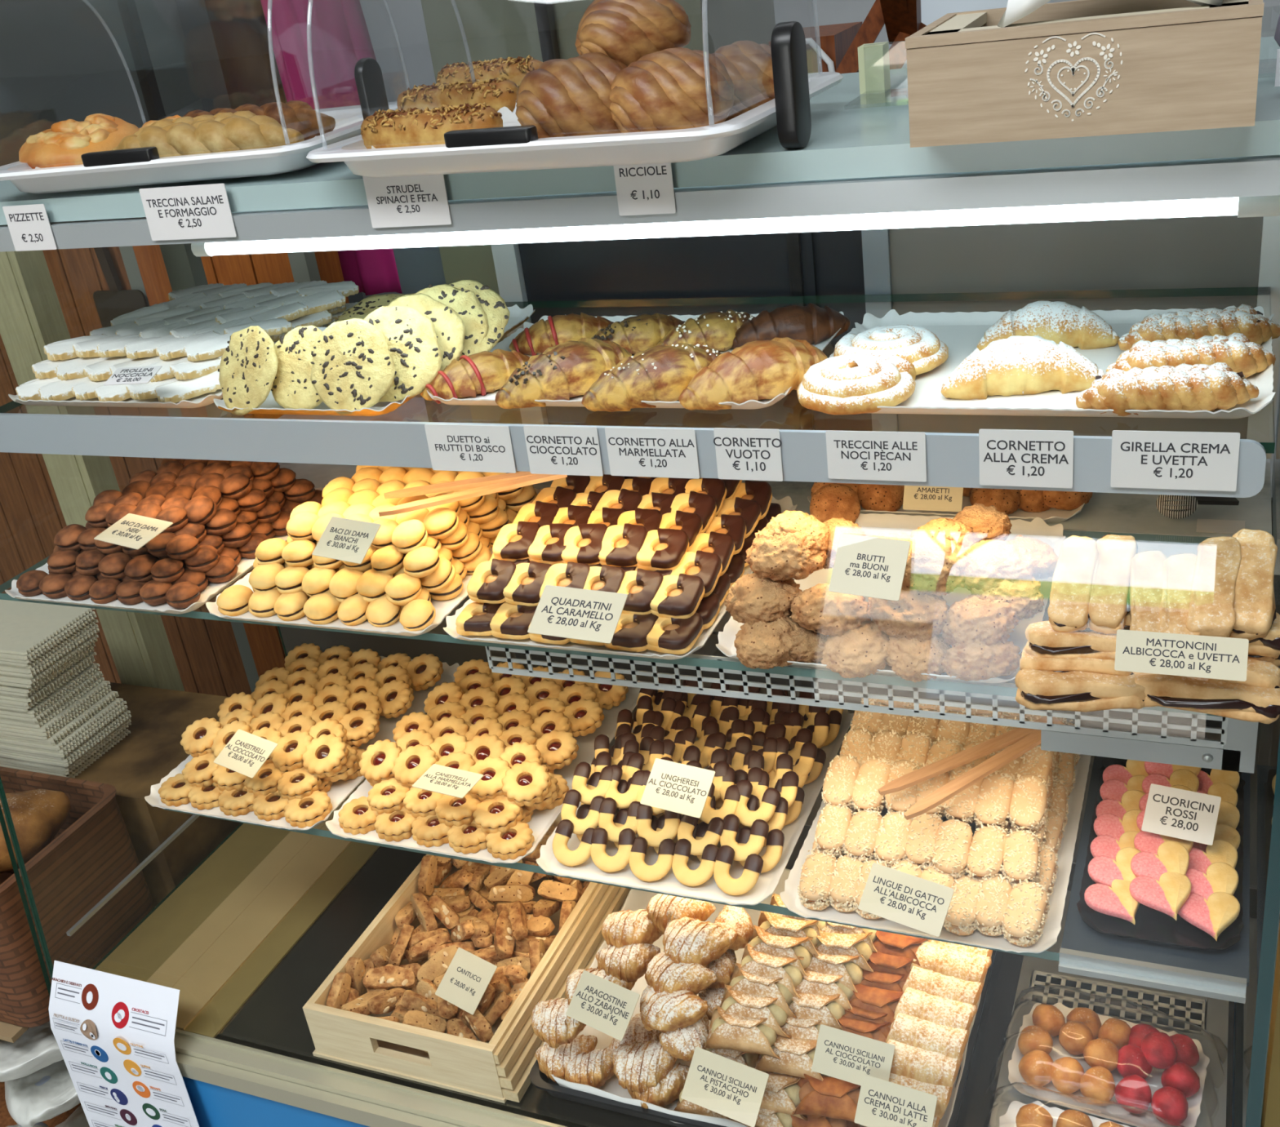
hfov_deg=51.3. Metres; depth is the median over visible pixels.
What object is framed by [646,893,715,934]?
pastry
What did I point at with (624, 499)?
biscuit
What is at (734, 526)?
biscuit
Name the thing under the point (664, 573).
biscuit
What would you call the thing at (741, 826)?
biscuit
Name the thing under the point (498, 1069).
crate
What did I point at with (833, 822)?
biscuit
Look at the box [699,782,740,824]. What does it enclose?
biscuit
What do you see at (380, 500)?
biscuit
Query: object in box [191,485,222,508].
biscuit
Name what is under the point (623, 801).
biscuit
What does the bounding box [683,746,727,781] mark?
biscuit
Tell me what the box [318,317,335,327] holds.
sugared finger
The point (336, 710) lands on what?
biscuit
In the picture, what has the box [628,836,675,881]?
biscuit
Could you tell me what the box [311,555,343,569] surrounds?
biscuit
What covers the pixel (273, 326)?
sugared finger
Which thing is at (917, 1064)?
roll
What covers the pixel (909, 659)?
biscuit
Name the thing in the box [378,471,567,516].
tongs
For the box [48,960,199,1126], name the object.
notice
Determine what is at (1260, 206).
end cap
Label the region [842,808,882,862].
biscuit
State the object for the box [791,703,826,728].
biscuit
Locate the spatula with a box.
[93,247,147,328]
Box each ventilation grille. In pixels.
[484,646,1228,749]
[1026,970,1207,1035]
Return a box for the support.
[857,41,890,94]
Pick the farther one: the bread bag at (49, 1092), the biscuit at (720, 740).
the bread bag at (49, 1092)
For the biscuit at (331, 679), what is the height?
0.032 m
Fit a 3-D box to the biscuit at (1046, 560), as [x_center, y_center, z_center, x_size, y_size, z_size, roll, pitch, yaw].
[0.318,-0.004,1.092,0.051,0.034,0.052,-22,29,-27]
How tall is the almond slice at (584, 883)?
0.023 m
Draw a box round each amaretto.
[809,483,860,523]
[810,482,858,497]
[857,484,904,511]
[962,487,970,497]
[968,488,1020,515]
[1018,489,1051,512]
[1042,490,1093,510]
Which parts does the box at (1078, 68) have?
panel, panel, lid, panel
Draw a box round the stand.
[73,682,240,911]
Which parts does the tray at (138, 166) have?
handle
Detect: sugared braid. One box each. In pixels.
[1075,362,1258,416]
[1106,333,1275,377]
[1117,304,1279,351]
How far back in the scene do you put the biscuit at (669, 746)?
1.35 m
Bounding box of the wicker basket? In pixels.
[0,766,152,1027]
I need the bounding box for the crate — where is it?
[302,813,631,1103]
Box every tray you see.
[0,0,410,194]
[4,487,324,613]
[8,302,359,408]
[35,115,363,168]
[144,656,459,831]
[205,488,543,636]
[213,304,534,416]
[306,0,843,177]
[325,678,640,863]
[371,106,520,148]
[426,311,844,409]
[443,496,797,659]
[529,868,996,1126]
[536,692,853,905]
[715,513,1065,683]
[779,754,1090,953]
[798,306,1275,418]
[807,496,1084,523]
[983,1082,1185,1126]
[990,985,1227,1126]
[1076,756,1245,950]
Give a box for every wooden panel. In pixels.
[0,250,184,691]
[132,244,349,678]
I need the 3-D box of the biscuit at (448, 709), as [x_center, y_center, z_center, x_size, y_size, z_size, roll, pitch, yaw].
[-0.218,0.176,1.496,0.050,0.026,0.050,6,29,27]
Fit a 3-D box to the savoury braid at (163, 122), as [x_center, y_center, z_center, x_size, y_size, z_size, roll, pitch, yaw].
[-0.423,-0.412,1.284,0.156,0.040,0.052,0,27,16]
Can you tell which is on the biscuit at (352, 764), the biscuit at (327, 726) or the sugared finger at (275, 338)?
the biscuit at (327, 726)
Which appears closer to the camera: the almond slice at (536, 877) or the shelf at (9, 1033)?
the almond slice at (536, 877)
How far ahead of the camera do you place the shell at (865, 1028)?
1.25 m
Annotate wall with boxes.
[0,245,258,697]
[359,0,1279,484]
[420,0,775,84]
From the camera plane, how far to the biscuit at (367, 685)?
1.57 m
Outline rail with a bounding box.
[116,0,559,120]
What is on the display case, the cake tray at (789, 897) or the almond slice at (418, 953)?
the cake tray at (789, 897)
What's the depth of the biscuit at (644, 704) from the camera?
1.44 m
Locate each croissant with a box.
[419,349,529,404]
[494,337,631,408]
[508,312,613,355]
[581,342,722,412]
[591,313,684,355]
[656,309,755,351]
[678,337,827,410]
[731,302,850,349]
[941,335,1104,399]
[977,300,1119,351]
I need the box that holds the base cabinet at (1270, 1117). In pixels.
[1259,913,1279,1126]
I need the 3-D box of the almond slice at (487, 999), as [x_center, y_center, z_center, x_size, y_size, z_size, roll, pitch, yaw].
[-0.167,0.468,1.424,0.032,0.056,0.023,9,30,31]
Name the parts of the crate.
panel, panel, panel, panel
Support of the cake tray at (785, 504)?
on the display case
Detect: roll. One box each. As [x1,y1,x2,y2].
[436,54,542,85]
[861,1115,940,1126]
[885,1013,969,1059]
[887,1039,962,1087]
[888,1073,953,1119]
[893,986,977,1031]
[902,965,983,1005]
[910,941,991,983]
[927,939,992,957]
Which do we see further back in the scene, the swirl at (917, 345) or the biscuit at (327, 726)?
the biscuit at (327, 726)
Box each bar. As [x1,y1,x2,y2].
[1014,669,1146,712]
[1019,646,1133,675]
[1024,621,1116,660]
[1047,535,1098,632]
[1049,613,1130,631]
[1088,533,1137,634]
[1128,551,1169,632]
[1132,671,1154,674]
[1134,673,1279,724]
[1159,553,1200,635]
[1185,536,1241,637]
[1208,656,1279,688]
[1230,528,1277,640]
[1248,612,1279,656]
[1248,653,1279,666]
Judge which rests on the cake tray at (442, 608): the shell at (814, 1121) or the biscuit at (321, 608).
the biscuit at (321, 608)
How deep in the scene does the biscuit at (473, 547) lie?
1.30 m
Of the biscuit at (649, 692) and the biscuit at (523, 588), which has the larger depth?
the biscuit at (649, 692)
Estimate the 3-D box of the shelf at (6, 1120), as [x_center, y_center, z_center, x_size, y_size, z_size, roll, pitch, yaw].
[-0.915,0.888,1.972,0.520,0.020,0.320,4,28,23]
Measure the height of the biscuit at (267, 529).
0.024 m
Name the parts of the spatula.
handle, blade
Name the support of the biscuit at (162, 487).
on the cake tray at (245, 565)
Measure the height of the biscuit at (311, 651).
0.028 m
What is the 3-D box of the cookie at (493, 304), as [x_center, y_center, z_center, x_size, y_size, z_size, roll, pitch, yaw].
[-0.171,-0.235,1.286,0.078,0.063,0.072,7,29,28]
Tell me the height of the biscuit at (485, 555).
0.029 m
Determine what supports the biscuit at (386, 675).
on the cake tray at (340, 790)
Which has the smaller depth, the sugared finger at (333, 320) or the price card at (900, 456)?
the price card at (900, 456)
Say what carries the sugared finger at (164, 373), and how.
on the sugared finger at (142, 391)
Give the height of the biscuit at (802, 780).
0.027 m
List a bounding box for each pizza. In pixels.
[18,113,139,168]
[138,115,181,128]
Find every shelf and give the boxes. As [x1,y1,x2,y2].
[0,286,1275,453]
[0,530,1224,717]
[0,1021,29,1043]
[0,1081,81,1126]
[164,723,1059,961]
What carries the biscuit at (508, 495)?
on the biscuit at (528, 495)
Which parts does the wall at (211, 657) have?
frame post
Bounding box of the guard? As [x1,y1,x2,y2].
[857,5,1279,97]
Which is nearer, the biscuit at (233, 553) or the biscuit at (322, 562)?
the biscuit at (322, 562)
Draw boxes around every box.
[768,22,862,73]
[905,0,1264,147]
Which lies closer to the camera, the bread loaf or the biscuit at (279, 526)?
the biscuit at (279, 526)
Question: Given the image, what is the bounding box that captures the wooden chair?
[835,0,926,73]
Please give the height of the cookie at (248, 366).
0.077 m
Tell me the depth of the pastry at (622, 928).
1.35 m
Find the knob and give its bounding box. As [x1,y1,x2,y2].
[1155,494,1239,519]
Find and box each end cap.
[191,242,213,257]
[1237,195,1279,217]
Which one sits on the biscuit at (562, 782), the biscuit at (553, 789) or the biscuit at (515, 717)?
the biscuit at (553, 789)
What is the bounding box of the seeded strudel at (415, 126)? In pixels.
[360,102,502,149]
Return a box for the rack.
[0,1021,81,1126]
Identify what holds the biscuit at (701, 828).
on the cake tray at (767, 882)
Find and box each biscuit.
[16,569,48,596]
[39,573,72,599]
[47,549,79,573]
[53,524,87,551]
[53,545,79,552]
[64,573,97,600]
[71,570,97,580]
[75,550,108,575]
[77,527,106,551]
[84,502,115,528]
[84,521,106,528]
[88,578,120,604]
[93,489,122,505]
[93,529,122,554]
[97,552,132,579]
[97,573,122,582]
[105,503,137,527]
[114,492,142,506]
[115,579,146,604]
[120,545,148,556]
[120,575,129,582]
[121,480,151,498]
[124,554,158,582]
[128,470,157,484]
[130,552,159,560]
[132,502,161,519]
[136,494,165,506]
[139,580,172,605]
[144,532,176,557]
[145,480,176,497]
[149,471,177,485]
[151,557,184,582]
[155,506,187,532]
[156,461,183,477]
[158,556,184,564]
[158,773,191,807]
[160,458,186,466]
[160,495,189,511]
[164,582,200,608]
[165,484,195,500]
[165,534,199,560]
[171,568,208,592]
[172,521,206,543]
[173,472,201,488]
[178,462,205,476]
[180,717,222,757]
[182,459,208,467]
[182,752,217,786]
[183,495,216,524]
[183,545,219,572]
[187,782,222,809]
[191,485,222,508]
[194,472,224,495]
[198,533,224,554]
[200,462,230,475]
[204,508,237,535]
[204,555,238,583]
[206,460,231,465]
[211,720,253,757]
[212,764,246,791]
[216,497,240,516]
[216,585,253,616]
[217,692,256,721]
[217,786,256,817]
[218,473,252,499]
[218,546,241,565]
[219,708,255,727]
[221,522,252,548]
[222,465,253,481]
[228,461,253,467]
[235,511,258,529]
[236,488,266,512]
[236,533,269,559]
[244,763,287,796]
[248,563,284,591]
[248,589,281,617]
[248,711,284,731]
[249,462,279,479]
[250,523,275,538]
[250,679,288,702]
[251,692,290,717]
[252,478,274,498]
[252,727,283,765]
[252,790,288,821]
[253,559,284,568]
[254,537,288,564]
[255,501,280,523]
[255,666,289,686]
[266,491,285,508]
[270,467,296,493]
[270,730,313,771]
[271,511,291,536]
[273,591,308,621]
[274,566,309,594]
[276,766,321,799]
[277,715,315,737]
[280,498,302,512]
[281,539,316,567]
[281,699,316,721]
[283,562,310,570]
[283,669,319,690]
[283,684,317,705]
[284,479,315,502]
[284,643,322,667]
[284,657,319,674]
[284,790,332,828]
[285,512,319,540]
[286,536,315,544]
[289,502,321,519]
[301,489,323,504]
[302,567,336,596]
[302,591,341,624]
[302,733,349,778]
[308,564,315,569]
[308,718,347,742]
[311,512,344,542]
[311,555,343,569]
[311,701,350,723]
[312,684,351,709]
[314,672,350,692]
[315,657,352,679]
[316,645,352,665]
[317,501,351,517]
[318,778,332,792]
[320,487,354,506]
[321,745,359,782]
[322,476,355,497]
[328,568,364,602]
[334,564,345,573]
[337,594,369,626]
[337,796,378,835]
[339,708,380,746]
[342,502,375,518]
[342,545,377,572]
[342,748,365,781]
[344,690,382,719]
[345,662,378,681]
[345,676,380,695]
[346,488,379,505]
[346,513,373,522]
[346,648,381,667]
[346,743,361,750]
[351,466,382,482]
[351,478,380,492]
[355,465,378,472]
[355,568,393,603]
[359,739,401,784]
[364,595,401,626]
[367,777,410,814]
[368,503,397,521]
[370,545,404,574]
[371,493,401,507]
[371,519,398,549]
[373,665,411,688]
[374,806,416,841]
[375,680,414,719]
[376,480,404,494]
[377,466,404,472]
[377,466,408,484]
[377,653,411,672]
[384,573,421,605]
[391,520,427,554]
[391,744,439,787]
[392,554,405,577]
[392,711,433,742]
[395,508,429,524]
[395,728,434,751]
[396,494,428,505]
[399,599,435,631]
[400,585,431,609]
[402,467,435,485]
[403,480,430,495]
[403,546,439,577]
[403,787,444,817]
[404,466,430,471]
[405,533,441,555]
[406,653,443,691]
[411,814,451,847]
[418,557,455,592]
[422,507,459,539]
[423,681,465,714]
[426,480,453,497]
[426,493,461,515]
[426,701,466,723]
[427,715,469,739]
[429,467,440,473]
[429,470,457,484]
[429,573,463,600]
[429,732,468,759]
[435,751,475,771]
[435,791,481,827]
[438,520,468,550]
[438,546,453,564]
[447,819,488,854]
[451,531,482,562]
[451,557,466,579]
[453,471,484,481]
[453,486,484,511]
[453,659,491,685]
[455,602,503,635]
[457,508,470,527]
[457,671,494,693]
[457,686,499,711]
[460,705,499,727]
[462,733,506,763]
[463,544,492,575]
[465,717,506,741]
[466,494,499,524]
[466,521,482,539]
[466,558,515,604]
[468,756,511,801]
[472,795,523,833]
[479,508,508,537]
[480,471,507,476]
[480,536,490,549]
[485,821,534,860]
[488,493,498,501]
[488,520,512,547]
[488,662,524,681]
[489,553,529,565]
[489,601,537,639]
[489,675,527,702]
[492,521,540,561]
[495,692,532,716]
[497,486,524,500]
[497,497,506,512]
[497,709,533,730]
[498,725,537,746]
[499,741,542,768]
[501,760,551,807]
[502,560,551,606]
[504,484,537,511]
[505,507,517,521]
[512,501,559,527]
[519,666,554,688]
[520,807,533,823]
[521,773,559,811]
[523,679,562,705]
[526,697,565,719]
[527,523,576,564]
[528,622,570,644]
[530,710,572,738]
[532,486,576,507]
[534,773,568,811]
[535,729,578,770]
[539,561,590,598]
[541,764,554,773]
[550,475,590,493]
[551,504,592,526]
[551,668,586,691]
[552,819,594,866]
[556,683,598,706]
[560,524,608,565]
[560,789,604,835]
[563,698,604,737]
[569,638,604,645]
[570,491,604,511]
[572,761,613,804]
[576,804,618,842]
[582,564,625,592]
[584,474,625,493]
[585,671,628,710]
[586,507,626,527]
[586,772,627,809]
[588,756,622,779]
[589,563,601,567]
[590,827,635,872]
[594,488,642,511]
[594,732,636,765]
[595,751,635,780]
[598,523,648,567]
[598,797,640,842]
[604,613,658,652]
[604,764,644,808]
[608,745,614,759]
[613,734,653,764]
[613,808,658,848]
[614,718,634,738]
[615,723,655,753]
[616,709,655,744]
[617,507,662,531]
[617,568,663,614]
[620,476,653,496]
[620,566,636,572]
[622,739,664,771]
[623,475,633,479]
[624,752,644,782]
[625,777,658,816]
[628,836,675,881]
[632,709,638,729]
[632,724,669,737]
[635,528,688,571]
[635,566,672,576]
[635,695,676,729]
[635,770,664,815]
[635,804,681,847]
[636,681,675,712]
[637,492,675,515]
[638,476,657,479]
[646,612,703,654]
[648,477,690,495]
[648,725,685,763]
[649,573,705,618]
[651,684,675,706]
[652,711,679,742]
[653,692,688,710]
[653,814,697,853]
[657,677,686,693]
[659,510,702,549]
[661,756,691,764]
[662,739,701,764]
[666,700,695,732]
[670,491,716,533]
[671,550,722,597]
[671,838,719,886]
[673,691,704,721]
[675,715,717,753]
[677,814,724,855]
[680,727,715,768]
[681,693,712,712]
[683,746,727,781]
[684,478,726,516]
[684,680,719,708]
[686,760,729,800]
[687,531,734,576]
[692,702,728,739]
[694,822,740,862]
[695,593,719,630]
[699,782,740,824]
[700,478,742,500]
[700,795,740,825]
[702,694,728,723]
[703,719,745,750]
[705,514,746,555]
[706,765,747,808]
[707,732,752,771]
[710,688,747,716]
[711,573,730,607]
[713,845,763,895]
[716,497,761,538]
[717,683,751,693]
[720,767,763,802]
[720,813,768,861]
[724,555,744,586]
[724,573,802,625]
[724,692,760,720]
[724,706,764,737]
[724,749,758,773]
[725,728,766,751]
[728,746,763,758]
[732,480,772,519]
[733,616,802,669]
[734,534,755,567]
[734,779,781,826]
[735,736,777,773]
[737,827,784,873]
[738,823,766,847]
[742,794,788,839]
[743,720,777,750]
[744,529,826,581]
[745,699,778,722]
[746,778,782,808]
[747,711,786,724]
[747,752,793,788]
[750,686,785,716]
[751,516,768,534]
[751,700,791,724]
[756,771,799,808]
[760,510,831,551]
[760,711,793,742]
[764,502,781,523]
[768,758,809,787]
[773,737,817,777]
[774,723,813,762]
[782,689,808,716]
[784,786,804,826]
[787,711,830,748]
[788,627,827,663]
[788,743,826,784]
[789,715,830,748]
[790,582,871,637]
[790,735,796,765]
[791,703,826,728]
[797,849,836,911]
[803,698,822,723]
[803,710,841,746]
[804,692,844,718]
[806,724,813,733]
[810,839,846,859]
[814,803,853,858]
[820,621,890,678]
[821,753,862,809]
[822,517,866,568]
[828,854,863,912]
[840,727,874,764]
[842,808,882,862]
[849,701,884,735]
[851,755,891,813]
[853,857,888,919]
[860,697,888,706]
[866,585,949,640]
[866,729,902,764]
[870,532,911,541]
[873,811,911,867]
[877,706,910,737]
[883,760,919,813]
[884,634,951,682]
[890,859,922,877]
[893,701,914,709]
[895,730,932,768]
[902,533,968,596]
[905,813,943,870]
[906,708,939,743]
[911,517,973,547]
[915,762,950,818]
[919,703,945,719]
[920,862,956,888]
[925,737,962,772]
[931,818,973,878]
[934,710,971,747]
[941,641,1020,681]
[942,594,1018,647]
[943,764,984,824]
[943,875,982,935]
[945,706,975,715]
[952,502,1012,544]
[960,742,988,766]
[961,714,996,748]
[962,539,1035,591]
[964,823,1007,881]
[970,573,1044,621]
[973,709,1000,718]
[973,771,1014,829]
[973,874,1013,936]
[974,822,1010,834]
[988,745,1022,781]
[995,715,1026,737]
[1000,711,1031,721]
[1000,828,1040,886]
[1001,879,1049,947]
[1008,534,1058,579]
[1008,773,1048,832]
[1008,815,1048,846]
[1013,745,1055,787]
[1026,716,1057,764]
[1030,715,1066,724]
[1035,844,1058,897]
[1044,808,1064,855]
[1046,773,1055,808]
[1048,778,1068,828]
[1052,751,1062,778]
[1055,752,1075,795]
[1065,720,1080,764]
[1084,879,1140,924]
[1088,847,1141,887]
[1090,831,1139,861]
[1093,809,1142,842]
[1095,790,1145,821]
[1099,775,1146,802]
[1102,760,1148,786]
[1129,871,1191,920]
[1130,840,1189,881]
[1133,831,1193,855]
[1136,809,1145,831]
[1138,784,1192,810]
[1142,768,1199,794]
[1144,761,1201,780]
[1177,892,1239,941]
[1185,862,1238,901]
[1187,839,1237,874]
[1191,824,1239,853]
[1196,768,1239,794]
[1196,782,1237,806]
[1216,800,1239,829]
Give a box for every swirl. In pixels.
[796,353,915,415]
[833,324,948,375]
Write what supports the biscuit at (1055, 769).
on the biscuit at (1066, 766)
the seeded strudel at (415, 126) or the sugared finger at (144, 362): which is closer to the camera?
the seeded strudel at (415, 126)
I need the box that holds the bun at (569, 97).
[515,52,627,137]
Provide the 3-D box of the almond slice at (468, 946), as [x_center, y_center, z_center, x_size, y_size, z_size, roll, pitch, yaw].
[-0.215,0.445,1.524,0.055,0.022,0.019,-9,26,-2]
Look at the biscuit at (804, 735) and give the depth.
1.35 m
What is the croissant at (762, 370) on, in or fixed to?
on the cake tray at (488, 399)
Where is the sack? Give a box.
[887,0,1053,68]
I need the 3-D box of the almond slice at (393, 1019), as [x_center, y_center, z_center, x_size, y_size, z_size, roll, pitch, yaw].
[-0.282,0.495,1.427,0.054,0.033,0.020,2,28,21]
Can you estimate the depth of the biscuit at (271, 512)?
1.45 m
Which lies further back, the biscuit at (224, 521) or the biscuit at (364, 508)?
the biscuit at (224, 521)
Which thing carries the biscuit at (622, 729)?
on the biscuit at (646, 742)
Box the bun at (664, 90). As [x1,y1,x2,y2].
[609,47,733,133]
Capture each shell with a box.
[673,1071,731,1119]
[704,1006,780,1059]
[706,1048,773,1073]
[719,984,791,1038]
[723,963,796,1018]
[731,1108,792,1126]
[734,943,804,999]
[743,924,813,977]
[746,1065,808,1120]
[755,1035,834,1081]
[758,911,819,955]
[765,893,828,936]
[778,1016,821,1040]
[787,992,845,1031]
[790,1115,859,1126]
[791,1074,861,1122]
[794,969,853,1011]
[804,951,870,994]
[812,930,873,972]
[821,922,877,952]
[838,1004,891,1038]
[838,1013,891,1042]
[844,983,903,1024]
[860,969,905,991]
[867,951,912,982]
[872,930,926,967]
[904,935,927,946]
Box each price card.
[2,204,57,251]
[93,513,173,549]
[103,365,161,386]
[138,183,236,240]
[213,729,277,778]
[311,516,381,564]
[316,327,327,331]
[362,174,451,228]
[412,764,483,798]
[424,424,515,473]
[435,947,497,1014]
[523,425,603,476]
[527,585,627,644]
[565,970,639,1040]
[604,427,699,479]
[613,163,675,215]
[640,758,715,818]
[680,1047,768,1126]
[713,427,782,481]
[811,1024,895,1085]
[825,430,926,482]
[828,533,910,601]
[854,1074,937,1126]
[857,862,954,937]
[902,485,963,511]
[978,429,1073,488]
[1110,430,1239,491]
[1114,629,1248,681]
[1141,783,1221,845]
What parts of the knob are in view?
handle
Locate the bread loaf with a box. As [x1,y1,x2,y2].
[0,789,71,873]
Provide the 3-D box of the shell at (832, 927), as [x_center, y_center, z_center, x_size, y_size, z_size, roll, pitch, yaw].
[0.203,0.364,1.312,0.080,0.039,0.039,0,27,17]
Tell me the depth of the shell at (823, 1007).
1.26 m
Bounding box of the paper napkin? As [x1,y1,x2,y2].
[997,0,1222,27]
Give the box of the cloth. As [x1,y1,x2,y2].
[260,0,402,295]
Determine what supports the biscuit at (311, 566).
on the cake tray at (442, 608)
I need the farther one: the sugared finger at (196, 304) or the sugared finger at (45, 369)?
the sugared finger at (196, 304)
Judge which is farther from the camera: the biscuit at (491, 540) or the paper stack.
the paper stack
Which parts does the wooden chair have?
post, post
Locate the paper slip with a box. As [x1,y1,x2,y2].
[1195,519,1244,533]
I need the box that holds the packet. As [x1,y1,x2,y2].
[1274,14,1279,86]
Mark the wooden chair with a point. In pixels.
(901, 19)
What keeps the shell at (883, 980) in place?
on the shell at (879, 962)
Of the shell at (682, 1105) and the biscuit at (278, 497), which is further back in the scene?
the biscuit at (278, 497)
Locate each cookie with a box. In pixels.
[217,325,278,415]
[271,325,322,408]
[310,318,395,415]
[335,293,408,321]
[363,305,441,402]
[388,293,465,371]
[413,284,488,360]
[448,280,509,354]
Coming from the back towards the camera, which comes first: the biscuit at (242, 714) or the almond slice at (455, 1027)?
the biscuit at (242, 714)
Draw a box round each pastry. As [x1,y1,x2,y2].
[530,997,586,1048]
[534,1035,597,1083]
[564,968,637,1005]
[564,1048,614,1088]
[574,0,691,66]
[595,942,660,982]
[601,909,662,948]
[607,1013,662,1051]
[612,1040,677,1094]
[626,1062,689,1109]
[640,985,708,1032]
[644,951,717,995]
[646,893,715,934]
[658,1013,709,1061]
[662,916,737,966]
[698,987,724,1020]
[706,949,736,988]
[713,905,753,951]
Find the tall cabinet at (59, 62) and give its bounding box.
[0,0,363,303]
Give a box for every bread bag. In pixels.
[0,1021,63,1082]
[4,1059,79,1126]
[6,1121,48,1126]
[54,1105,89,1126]
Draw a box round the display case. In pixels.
[0,36,1279,1126]
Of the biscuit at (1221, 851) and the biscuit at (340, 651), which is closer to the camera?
the biscuit at (1221, 851)
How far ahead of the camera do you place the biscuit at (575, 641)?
1.15 m
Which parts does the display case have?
glass trim, glass, corner post, rail, sliding door, sliding door, door post, panel, glass, sliding door, panel, panel, door post, sliding door, door post, sliding door, deck panel, shelf panel, glass, door post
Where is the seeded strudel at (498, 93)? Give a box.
[396,76,519,112]
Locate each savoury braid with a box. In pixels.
[111,115,304,157]
[150,111,255,128]
[182,100,335,140]
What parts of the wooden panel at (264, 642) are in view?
frame post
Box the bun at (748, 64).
[711,40,774,121]
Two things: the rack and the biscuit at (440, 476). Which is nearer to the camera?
the biscuit at (440, 476)
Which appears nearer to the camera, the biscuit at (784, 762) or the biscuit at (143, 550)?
the biscuit at (784, 762)
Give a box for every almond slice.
[325,972,351,1009]
[341,989,388,1015]
[345,957,367,996]
[345,987,359,1004]
[362,965,414,990]
[363,958,376,992]
[367,987,405,1014]
[369,944,394,967]
[375,1016,399,1022]
[385,964,417,993]
[387,923,413,966]
[390,924,410,946]
[391,1004,408,1023]
[395,902,417,928]
[395,996,402,1008]
[399,963,421,977]
[401,924,424,960]
[401,990,447,1021]
[402,1010,446,1033]
[404,932,453,964]
[406,928,451,948]
[410,892,437,932]
[416,945,458,982]
[416,978,455,1022]
[417,855,437,896]
[424,888,466,900]
[427,895,471,913]
[427,941,475,959]
[428,894,459,930]
[433,855,452,866]
[433,973,445,987]
[434,859,453,886]
[434,902,475,928]
[437,995,457,1019]
[438,869,473,888]
[446,1018,477,1040]
[450,919,475,942]
[451,909,479,941]
[452,858,466,869]
[454,1007,468,1026]
[458,915,490,938]
[462,861,482,884]
[462,884,488,897]
[462,1008,493,1042]
[466,888,494,911]
[468,863,491,891]
[468,933,493,947]
[470,944,502,964]
[471,991,511,1038]
[476,983,495,1015]
[477,908,497,941]
[483,859,524,892]
[486,894,501,916]
[488,884,535,902]
[489,865,498,873]
[489,972,511,999]
[493,911,515,959]
[494,956,530,974]
[494,964,528,985]
[496,900,536,915]
[501,977,528,1020]
[506,863,534,885]
[508,900,528,941]
[511,946,528,957]
[515,935,556,952]
[521,848,540,862]
[523,860,534,865]
[526,914,555,936]
[528,939,545,976]
[530,865,546,883]
[533,897,561,917]
[534,835,546,863]
[537,880,578,902]
[544,823,555,842]
[546,875,554,879]
[553,875,572,884]
[558,900,576,932]
[559,879,582,914]
[582,880,589,888]
[582,881,590,894]
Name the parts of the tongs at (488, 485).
arm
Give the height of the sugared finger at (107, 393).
0.018 m
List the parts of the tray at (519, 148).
handle, handle, handle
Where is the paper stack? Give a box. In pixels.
[0,600,131,778]
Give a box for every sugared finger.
[15,377,60,400]
[31,357,83,379]
[38,377,89,400]
[43,333,107,360]
[55,356,113,380]
[71,379,107,400]
[72,333,138,358]
[83,355,137,381]
[88,320,137,337]
[93,383,130,401]
[97,337,159,357]
[109,355,162,374]
[110,302,169,326]
[115,320,166,337]
[124,334,186,359]
[125,377,176,399]
[134,306,194,325]
[139,320,190,338]
[146,355,187,382]
[154,370,221,403]
[155,330,222,359]
[160,292,208,308]
[161,306,222,324]
[168,283,223,301]
[169,319,219,338]
[169,358,221,380]
[174,293,222,310]
[183,306,243,324]
[183,333,231,361]
[189,283,246,295]
[193,316,256,334]
[200,291,258,309]
[215,306,271,324]
[218,282,273,297]
[223,293,280,309]
[223,317,292,336]
[241,281,297,298]
[248,302,307,321]
[253,292,304,309]
[270,280,327,297]
[270,325,293,342]
[281,289,346,315]
[288,310,332,328]
[296,280,359,297]
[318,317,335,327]
[327,303,346,314]
[332,302,357,320]
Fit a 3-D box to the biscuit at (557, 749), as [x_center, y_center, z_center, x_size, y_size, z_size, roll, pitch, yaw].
[-0.089,0.197,1.409,0.048,0.025,0.048,-10,26,-4]
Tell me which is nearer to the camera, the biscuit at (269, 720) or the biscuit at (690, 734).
the biscuit at (690, 734)
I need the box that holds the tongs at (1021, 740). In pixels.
[878,716,1065,820]
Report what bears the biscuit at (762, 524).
on the cake tray at (785, 504)
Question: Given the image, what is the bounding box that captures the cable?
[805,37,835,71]
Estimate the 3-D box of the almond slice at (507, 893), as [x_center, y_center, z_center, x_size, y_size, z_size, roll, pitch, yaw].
[-0.151,0.389,1.570,0.055,0.023,0.021,-3,26,10]

